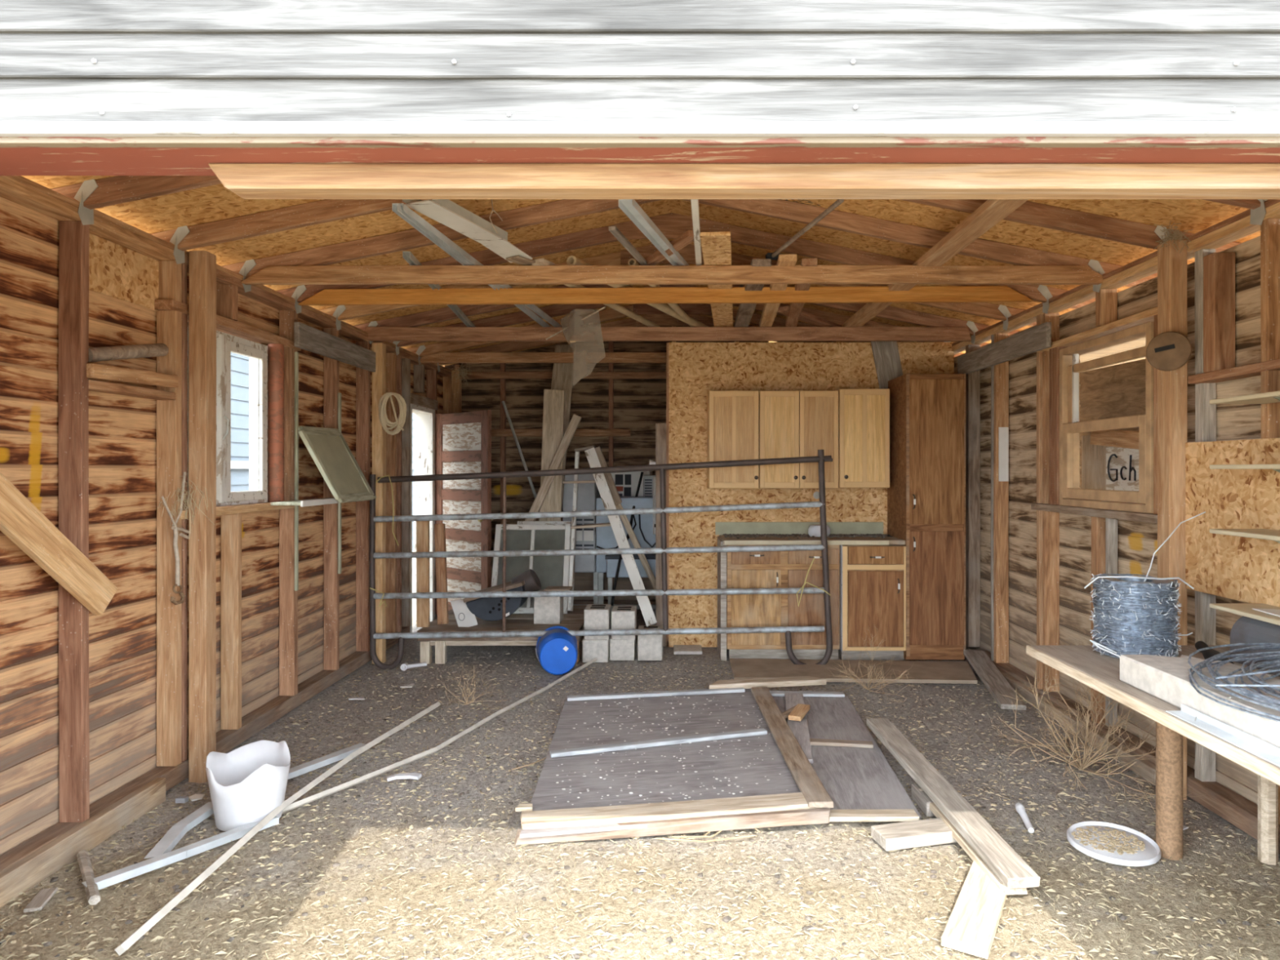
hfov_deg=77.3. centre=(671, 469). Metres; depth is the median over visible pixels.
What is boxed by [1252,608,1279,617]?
paper sheets
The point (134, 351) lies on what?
pole
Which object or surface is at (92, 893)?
stick
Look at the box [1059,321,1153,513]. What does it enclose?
window
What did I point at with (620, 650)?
concrete block
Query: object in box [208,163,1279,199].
beam
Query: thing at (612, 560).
storage bin
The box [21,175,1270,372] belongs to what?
ceiling
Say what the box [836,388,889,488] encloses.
upper cabinet
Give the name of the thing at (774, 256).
broom
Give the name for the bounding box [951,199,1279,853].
wall
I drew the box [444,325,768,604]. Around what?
wall
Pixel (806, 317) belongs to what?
lumber
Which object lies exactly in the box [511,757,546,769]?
dry twig
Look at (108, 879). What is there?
metal rail
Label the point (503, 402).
metal pole
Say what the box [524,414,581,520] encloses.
leaning board
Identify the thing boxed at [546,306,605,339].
stick
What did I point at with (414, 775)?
shard
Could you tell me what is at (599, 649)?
concrete block
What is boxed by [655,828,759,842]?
dry twig
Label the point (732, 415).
upper cabinet
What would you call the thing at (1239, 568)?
panel
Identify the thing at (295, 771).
metal rail
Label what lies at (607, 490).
step ladder
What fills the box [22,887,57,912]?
plank
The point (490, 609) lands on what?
housing
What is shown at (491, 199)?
twine
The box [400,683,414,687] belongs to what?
shard
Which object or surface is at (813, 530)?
plastic tub
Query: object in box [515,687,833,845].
wooden panel
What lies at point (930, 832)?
plank
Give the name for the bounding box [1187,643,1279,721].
coil
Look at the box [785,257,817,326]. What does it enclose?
lumber
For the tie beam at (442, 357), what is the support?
on the wall at (94, 709)
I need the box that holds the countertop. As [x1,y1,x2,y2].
[715,521,905,545]
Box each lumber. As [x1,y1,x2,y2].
[416,520,430,626]
[434,523,448,624]
[506,255,535,265]
[532,257,557,266]
[699,231,733,326]
[733,258,771,326]
[758,253,796,326]
[777,306,841,326]
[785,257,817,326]
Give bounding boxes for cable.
[638,514,655,547]
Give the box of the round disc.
[1146,331,1191,371]
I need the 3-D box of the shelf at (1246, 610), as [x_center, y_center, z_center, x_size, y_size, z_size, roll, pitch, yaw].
[2.102,0.548,2.290,0.204,0.100,1.380,0,0,0]
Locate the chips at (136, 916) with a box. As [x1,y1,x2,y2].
[0,664,1279,959]
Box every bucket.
[205,739,290,831]
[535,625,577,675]
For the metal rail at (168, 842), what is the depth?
3.07 m
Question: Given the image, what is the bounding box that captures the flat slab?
[544,586,572,591]
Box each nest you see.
[449,363,471,383]
[1153,221,1193,253]
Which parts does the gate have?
post, rail, rail, rail, rail, rail, post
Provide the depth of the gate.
5.66 m
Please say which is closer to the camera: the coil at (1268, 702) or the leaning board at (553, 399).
the coil at (1268, 702)
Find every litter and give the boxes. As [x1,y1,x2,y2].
[0,652,1279,959]
[722,533,893,539]
[1071,826,1145,854]
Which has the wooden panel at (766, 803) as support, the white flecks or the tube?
the white flecks
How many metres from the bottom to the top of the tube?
0.036 m
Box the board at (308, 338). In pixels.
[293,321,375,372]
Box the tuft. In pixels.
[157,473,214,539]
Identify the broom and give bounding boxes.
[738,199,844,287]
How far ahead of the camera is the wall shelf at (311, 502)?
4.68 m
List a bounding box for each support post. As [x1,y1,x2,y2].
[188,250,216,782]
[371,342,386,664]
[451,370,461,413]
[1157,240,1187,799]
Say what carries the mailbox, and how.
on the workbench
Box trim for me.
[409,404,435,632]
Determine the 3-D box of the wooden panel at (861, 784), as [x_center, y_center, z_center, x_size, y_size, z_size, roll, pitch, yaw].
[0.739,1.359,4.038,0.600,0.082,1.799,0,0,3]
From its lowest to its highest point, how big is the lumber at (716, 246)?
0.018 m
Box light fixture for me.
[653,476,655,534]
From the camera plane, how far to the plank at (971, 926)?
2.47 m
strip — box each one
[114,701,440,955]
[282,657,597,813]
[608,226,648,265]
[638,230,693,265]
[690,199,702,265]
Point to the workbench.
(1100, 673)
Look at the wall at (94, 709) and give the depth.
3.41 m
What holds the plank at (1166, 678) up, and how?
on the workbench
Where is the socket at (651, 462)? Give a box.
[648,459,655,471]
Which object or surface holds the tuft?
attached to the wall at (94, 709)
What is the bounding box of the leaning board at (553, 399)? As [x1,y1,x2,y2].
[539,389,564,520]
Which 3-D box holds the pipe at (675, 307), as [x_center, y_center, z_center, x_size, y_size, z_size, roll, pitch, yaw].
[-0.020,-1.090,5.149,0.044,0.044,1.919,0,0,11]
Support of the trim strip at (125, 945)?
on the floor
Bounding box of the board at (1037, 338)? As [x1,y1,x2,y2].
[957,321,1051,374]
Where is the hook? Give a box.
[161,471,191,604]
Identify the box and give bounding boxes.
[610,465,652,496]
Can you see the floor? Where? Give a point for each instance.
(667, 913)
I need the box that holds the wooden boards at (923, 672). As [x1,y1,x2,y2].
[729,658,977,684]
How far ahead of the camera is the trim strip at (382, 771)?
3.89 m
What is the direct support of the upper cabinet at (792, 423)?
attached to the wall partition at (693, 369)
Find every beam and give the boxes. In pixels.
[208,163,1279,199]
[240,265,1103,284]
[297,285,1033,305]
[365,326,971,341]
[420,352,666,363]
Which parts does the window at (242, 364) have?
sash, pane, sash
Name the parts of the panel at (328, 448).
frame rail, frame rail, frame rail, frame rail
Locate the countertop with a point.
(721, 527)
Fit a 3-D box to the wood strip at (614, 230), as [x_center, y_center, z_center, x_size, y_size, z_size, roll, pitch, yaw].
[-0.189,-1.080,3.974,0.036,0.020,0.812,0,0,11]
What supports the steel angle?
on the workbench
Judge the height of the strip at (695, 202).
0.012 m
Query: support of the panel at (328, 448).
on the wall shelf at (311, 502)
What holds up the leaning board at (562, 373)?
on the floor
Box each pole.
[88,342,168,362]
[502,400,539,511]
[610,471,643,605]
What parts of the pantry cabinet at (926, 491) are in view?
door, door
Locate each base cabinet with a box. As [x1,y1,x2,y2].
[717,536,839,660]
[838,544,906,660]
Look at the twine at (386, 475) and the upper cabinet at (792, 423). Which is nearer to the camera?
the twine at (386, 475)
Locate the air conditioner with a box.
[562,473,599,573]
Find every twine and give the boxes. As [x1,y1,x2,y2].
[369,587,386,606]
[375,475,398,546]
[488,199,502,233]
[796,557,831,606]
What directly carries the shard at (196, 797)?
on the floor
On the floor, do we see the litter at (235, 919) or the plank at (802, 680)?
the litter at (235, 919)
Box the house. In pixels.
[412,413,414,551]
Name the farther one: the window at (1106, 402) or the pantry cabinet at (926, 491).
the pantry cabinet at (926, 491)
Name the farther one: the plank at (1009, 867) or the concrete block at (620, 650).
the concrete block at (620, 650)
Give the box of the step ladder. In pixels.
[562,445,657,626]
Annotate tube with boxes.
[1014,802,1034,833]
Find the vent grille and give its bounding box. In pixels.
[643,475,655,497]
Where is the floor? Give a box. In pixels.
[0,608,1279,959]
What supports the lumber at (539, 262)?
on the tie beam at (315, 274)
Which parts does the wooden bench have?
leg, leg, rail, rail, leg, leg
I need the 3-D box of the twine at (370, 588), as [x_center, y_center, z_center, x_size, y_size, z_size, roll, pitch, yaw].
[-2.075,0.901,5.650,0.123,0.137,0.008,0,0,0]
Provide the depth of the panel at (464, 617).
6.03 m
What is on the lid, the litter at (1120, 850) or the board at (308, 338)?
the litter at (1120, 850)
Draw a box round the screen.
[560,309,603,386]
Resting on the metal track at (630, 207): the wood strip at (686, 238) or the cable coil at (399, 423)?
the wood strip at (686, 238)
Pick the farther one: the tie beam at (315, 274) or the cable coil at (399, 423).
the cable coil at (399, 423)
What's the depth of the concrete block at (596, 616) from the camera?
5.86 m
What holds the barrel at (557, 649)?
on the floor
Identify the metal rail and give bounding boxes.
[81,815,279,889]
[144,801,213,858]
[288,742,365,779]
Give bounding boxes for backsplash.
[715,521,883,534]
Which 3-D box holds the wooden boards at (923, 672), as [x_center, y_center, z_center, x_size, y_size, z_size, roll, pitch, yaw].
[1.260,1.393,5.539,1.710,0.025,0.529,0,0,3]
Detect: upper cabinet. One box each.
[706,390,758,488]
[758,390,838,488]
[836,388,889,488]
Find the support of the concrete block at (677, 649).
on the floor
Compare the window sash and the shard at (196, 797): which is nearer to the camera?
the shard at (196, 797)
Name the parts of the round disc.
handle plate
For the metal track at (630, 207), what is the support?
on the tie beam at (315, 274)
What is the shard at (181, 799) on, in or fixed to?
on the floor
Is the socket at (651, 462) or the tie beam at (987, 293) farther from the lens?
the socket at (651, 462)
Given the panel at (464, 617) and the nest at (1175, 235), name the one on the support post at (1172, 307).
the nest at (1175, 235)
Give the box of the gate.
[368,449,832,670]
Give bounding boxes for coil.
[377,391,406,435]
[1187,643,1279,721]
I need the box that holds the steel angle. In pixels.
[1165,703,1279,767]
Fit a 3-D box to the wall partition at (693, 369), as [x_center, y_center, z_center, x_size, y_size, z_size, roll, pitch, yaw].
[1.055,0.179,6.390,2.370,2.461,0.120,0,0,0]
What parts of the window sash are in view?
pane, rail, pane, rail, window sash, rail, pane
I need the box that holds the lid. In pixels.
[1066,821,1161,866]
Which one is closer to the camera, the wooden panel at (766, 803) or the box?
the wooden panel at (766, 803)
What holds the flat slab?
on the concrete block at (547, 610)
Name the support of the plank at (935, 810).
on the plank at (971, 926)
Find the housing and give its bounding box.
[462,568,541,621]
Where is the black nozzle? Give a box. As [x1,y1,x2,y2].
[1195,640,1233,663]
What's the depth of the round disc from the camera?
3.39 m
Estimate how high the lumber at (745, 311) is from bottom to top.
0.038 m
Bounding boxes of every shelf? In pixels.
[270,351,376,591]
[1209,391,1279,404]
[1209,464,1279,472]
[1209,528,1279,543]
[1209,603,1279,625]
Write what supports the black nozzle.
on the workbench
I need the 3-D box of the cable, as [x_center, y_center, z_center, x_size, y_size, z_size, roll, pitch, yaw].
[-0.197,0.560,7.420,0.230,0.335,0.016,0,0,0]
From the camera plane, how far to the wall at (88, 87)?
1.19 m
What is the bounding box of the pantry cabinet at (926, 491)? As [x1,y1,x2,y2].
[887,373,965,659]
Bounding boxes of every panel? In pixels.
[297,426,374,503]
[450,599,477,626]
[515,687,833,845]
[768,690,921,822]
[1185,437,1279,607]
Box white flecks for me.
[554,695,786,804]
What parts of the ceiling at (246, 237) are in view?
tie plate, tie plate, tie plate, tie plate, tie plate, tie plate, tie plate, tie plate, tie plate, tie plate, tie plate, tie plate, tie plate, tie plate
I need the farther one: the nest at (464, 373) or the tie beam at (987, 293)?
the nest at (464, 373)
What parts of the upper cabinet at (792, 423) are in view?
door, raised frame, door, raised frame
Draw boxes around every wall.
[0,0,1279,175]
[0,175,451,908]
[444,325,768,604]
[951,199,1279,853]
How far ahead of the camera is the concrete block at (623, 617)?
5.88 m
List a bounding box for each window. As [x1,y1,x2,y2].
[186,321,267,506]
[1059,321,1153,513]
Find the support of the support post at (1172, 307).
on the floor
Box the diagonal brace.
[0,471,117,615]
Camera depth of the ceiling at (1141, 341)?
4.78 m
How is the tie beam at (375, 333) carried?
on the wall at (94, 709)
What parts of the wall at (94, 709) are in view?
plate, plate, plate, plate, plate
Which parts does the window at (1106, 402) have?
pane, sash, sash, pane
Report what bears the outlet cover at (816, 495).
attached to the wall partition at (693, 369)
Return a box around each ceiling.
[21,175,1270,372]
[1080,337,1146,361]
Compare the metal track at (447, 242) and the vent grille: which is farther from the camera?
the vent grille
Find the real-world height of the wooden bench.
0.246 m
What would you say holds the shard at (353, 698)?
on the floor
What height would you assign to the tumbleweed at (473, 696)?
0.258 m
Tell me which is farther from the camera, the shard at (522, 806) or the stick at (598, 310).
the stick at (598, 310)
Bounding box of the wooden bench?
[417,604,586,663]
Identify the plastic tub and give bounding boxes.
[808,524,830,537]
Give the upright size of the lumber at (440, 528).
0.766 m
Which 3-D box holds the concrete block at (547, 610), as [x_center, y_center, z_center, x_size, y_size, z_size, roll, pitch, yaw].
[-0.952,1.059,6.180,0.201,0.233,0.200,0,0,0]
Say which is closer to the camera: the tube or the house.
the tube
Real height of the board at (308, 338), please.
0.146 m
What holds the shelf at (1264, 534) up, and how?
attached to the wall at (1031, 557)
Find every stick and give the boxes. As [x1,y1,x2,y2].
[76,849,100,905]
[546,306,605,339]
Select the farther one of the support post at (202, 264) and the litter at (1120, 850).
the support post at (202, 264)
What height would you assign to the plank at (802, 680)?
0.035 m
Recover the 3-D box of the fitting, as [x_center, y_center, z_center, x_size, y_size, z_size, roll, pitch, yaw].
[-1.817,1.380,5.627,0.182,0.048,0.053,0,0,-27]
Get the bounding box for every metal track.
[396,203,563,327]
[402,251,475,327]
[618,199,688,266]
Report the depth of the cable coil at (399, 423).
5.82 m
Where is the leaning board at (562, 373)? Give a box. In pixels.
[538,344,575,520]
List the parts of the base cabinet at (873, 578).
drawer, door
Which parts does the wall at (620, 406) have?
plate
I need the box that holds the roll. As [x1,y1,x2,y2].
[1084,511,1205,658]
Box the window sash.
[491,520,576,613]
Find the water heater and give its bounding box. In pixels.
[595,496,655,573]
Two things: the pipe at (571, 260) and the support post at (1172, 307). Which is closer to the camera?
the support post at (1172, 307)
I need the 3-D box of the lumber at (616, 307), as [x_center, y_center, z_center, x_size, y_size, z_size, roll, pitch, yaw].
[-0.375,-1.090,5.359,0.044,0.044,1.682,0,0,18]
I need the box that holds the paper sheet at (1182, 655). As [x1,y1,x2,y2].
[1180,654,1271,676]
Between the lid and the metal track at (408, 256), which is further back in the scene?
the metal track at (408, 256)
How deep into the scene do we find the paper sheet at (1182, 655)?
2.87 m
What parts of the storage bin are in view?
lid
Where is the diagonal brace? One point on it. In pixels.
(21, 522)
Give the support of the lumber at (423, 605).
on the wooden bench
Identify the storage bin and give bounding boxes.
[604,553,655,577]
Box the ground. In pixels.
[412,551,416,626]
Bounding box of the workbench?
[1026,644,1279,865]
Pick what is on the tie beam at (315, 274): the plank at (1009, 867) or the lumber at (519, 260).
the lumber at (519, 260)
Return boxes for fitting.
[400,662,426,671]
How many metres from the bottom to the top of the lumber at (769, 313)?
0.036 m
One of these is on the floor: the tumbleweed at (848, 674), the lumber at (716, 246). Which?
the tumbleweed at (848, 674)
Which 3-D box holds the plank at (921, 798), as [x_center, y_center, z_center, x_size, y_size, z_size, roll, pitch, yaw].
[1.076,1.380,3.344,0.090,0.060,0.194,0,0,-1]
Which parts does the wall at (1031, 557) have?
white plate, plate, plate, plate, plate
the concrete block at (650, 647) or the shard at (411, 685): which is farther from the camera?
the concrete block at (650, 647)
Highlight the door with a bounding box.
[435,409,493,613]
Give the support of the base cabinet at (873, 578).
on the floor
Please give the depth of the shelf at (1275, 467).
2.79 m
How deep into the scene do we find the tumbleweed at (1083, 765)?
3.71 m
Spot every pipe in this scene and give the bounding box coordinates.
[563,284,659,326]
[566,255,708,326]
[627,257,692,326]
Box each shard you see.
[175,795,188,803]
[188,794,204,800]
[348,697,364,700]
[386,772,422,781]
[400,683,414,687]
[515,803,532,811]
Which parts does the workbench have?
leg, leg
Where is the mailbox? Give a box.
[1230,616,1279,676]
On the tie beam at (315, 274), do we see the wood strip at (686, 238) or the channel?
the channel
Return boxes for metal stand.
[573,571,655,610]
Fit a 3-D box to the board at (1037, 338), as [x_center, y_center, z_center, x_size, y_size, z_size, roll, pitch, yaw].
[2.185,-0.783,5.360,0.032,0.148,1.440,0,0,0]
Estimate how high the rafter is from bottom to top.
0.038 m
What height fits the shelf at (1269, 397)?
0.100 m
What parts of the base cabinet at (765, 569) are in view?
panel, drawer, door, drawer, door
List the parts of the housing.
plate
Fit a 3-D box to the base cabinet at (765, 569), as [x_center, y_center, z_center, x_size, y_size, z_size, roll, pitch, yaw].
[0.795,0.970,6.082,0.871,0.879,0.532,0,0,0]
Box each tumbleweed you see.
[436,659,510,708]
[830,624,919,703]
[987,641,1202,813]
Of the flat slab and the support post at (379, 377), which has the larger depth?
the flat slab
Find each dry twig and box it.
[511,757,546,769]
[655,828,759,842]
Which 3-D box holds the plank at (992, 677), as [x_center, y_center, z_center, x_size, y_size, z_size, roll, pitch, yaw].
[2.060,1.335,5.160,0.140,0.091,1.146,0,0,10]
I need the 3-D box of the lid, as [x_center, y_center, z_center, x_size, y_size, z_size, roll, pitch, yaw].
[1.649,1.396,2.994,0.310,0.029,0.310,0,0,0]
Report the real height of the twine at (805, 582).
0.349 m
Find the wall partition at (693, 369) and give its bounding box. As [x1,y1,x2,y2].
[655,341,954,647]
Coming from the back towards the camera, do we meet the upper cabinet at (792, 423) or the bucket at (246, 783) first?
the upper cabinet at (792, 423)
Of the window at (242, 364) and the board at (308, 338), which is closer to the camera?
the window at (242, 364)
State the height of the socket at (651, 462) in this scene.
0.100 m
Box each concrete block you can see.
[533,589,563,623]
[582,639,609,662]
[583,604,611,641]
[609,635,635,660]
[611,605,636,639]
[637,625,662,660]
[673,644,702,654]
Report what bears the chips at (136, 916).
on the floor
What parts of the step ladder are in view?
rail, leg, leg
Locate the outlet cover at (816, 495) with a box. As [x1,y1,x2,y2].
[813,491,819,498]
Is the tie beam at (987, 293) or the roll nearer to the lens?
the roll
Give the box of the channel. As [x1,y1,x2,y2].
[402,199,532,262]
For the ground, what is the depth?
9.68 m
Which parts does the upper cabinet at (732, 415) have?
door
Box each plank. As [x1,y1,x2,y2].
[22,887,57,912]
[709,675,826,688]
[866,718,1039,888]
[871,817,957,851]
[911,783,935,817]
[918,788,1027,894]
[941,860,1007,959]
[963,649,1026,710]
[1120,654,1279,747]
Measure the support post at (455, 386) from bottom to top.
2.420 m

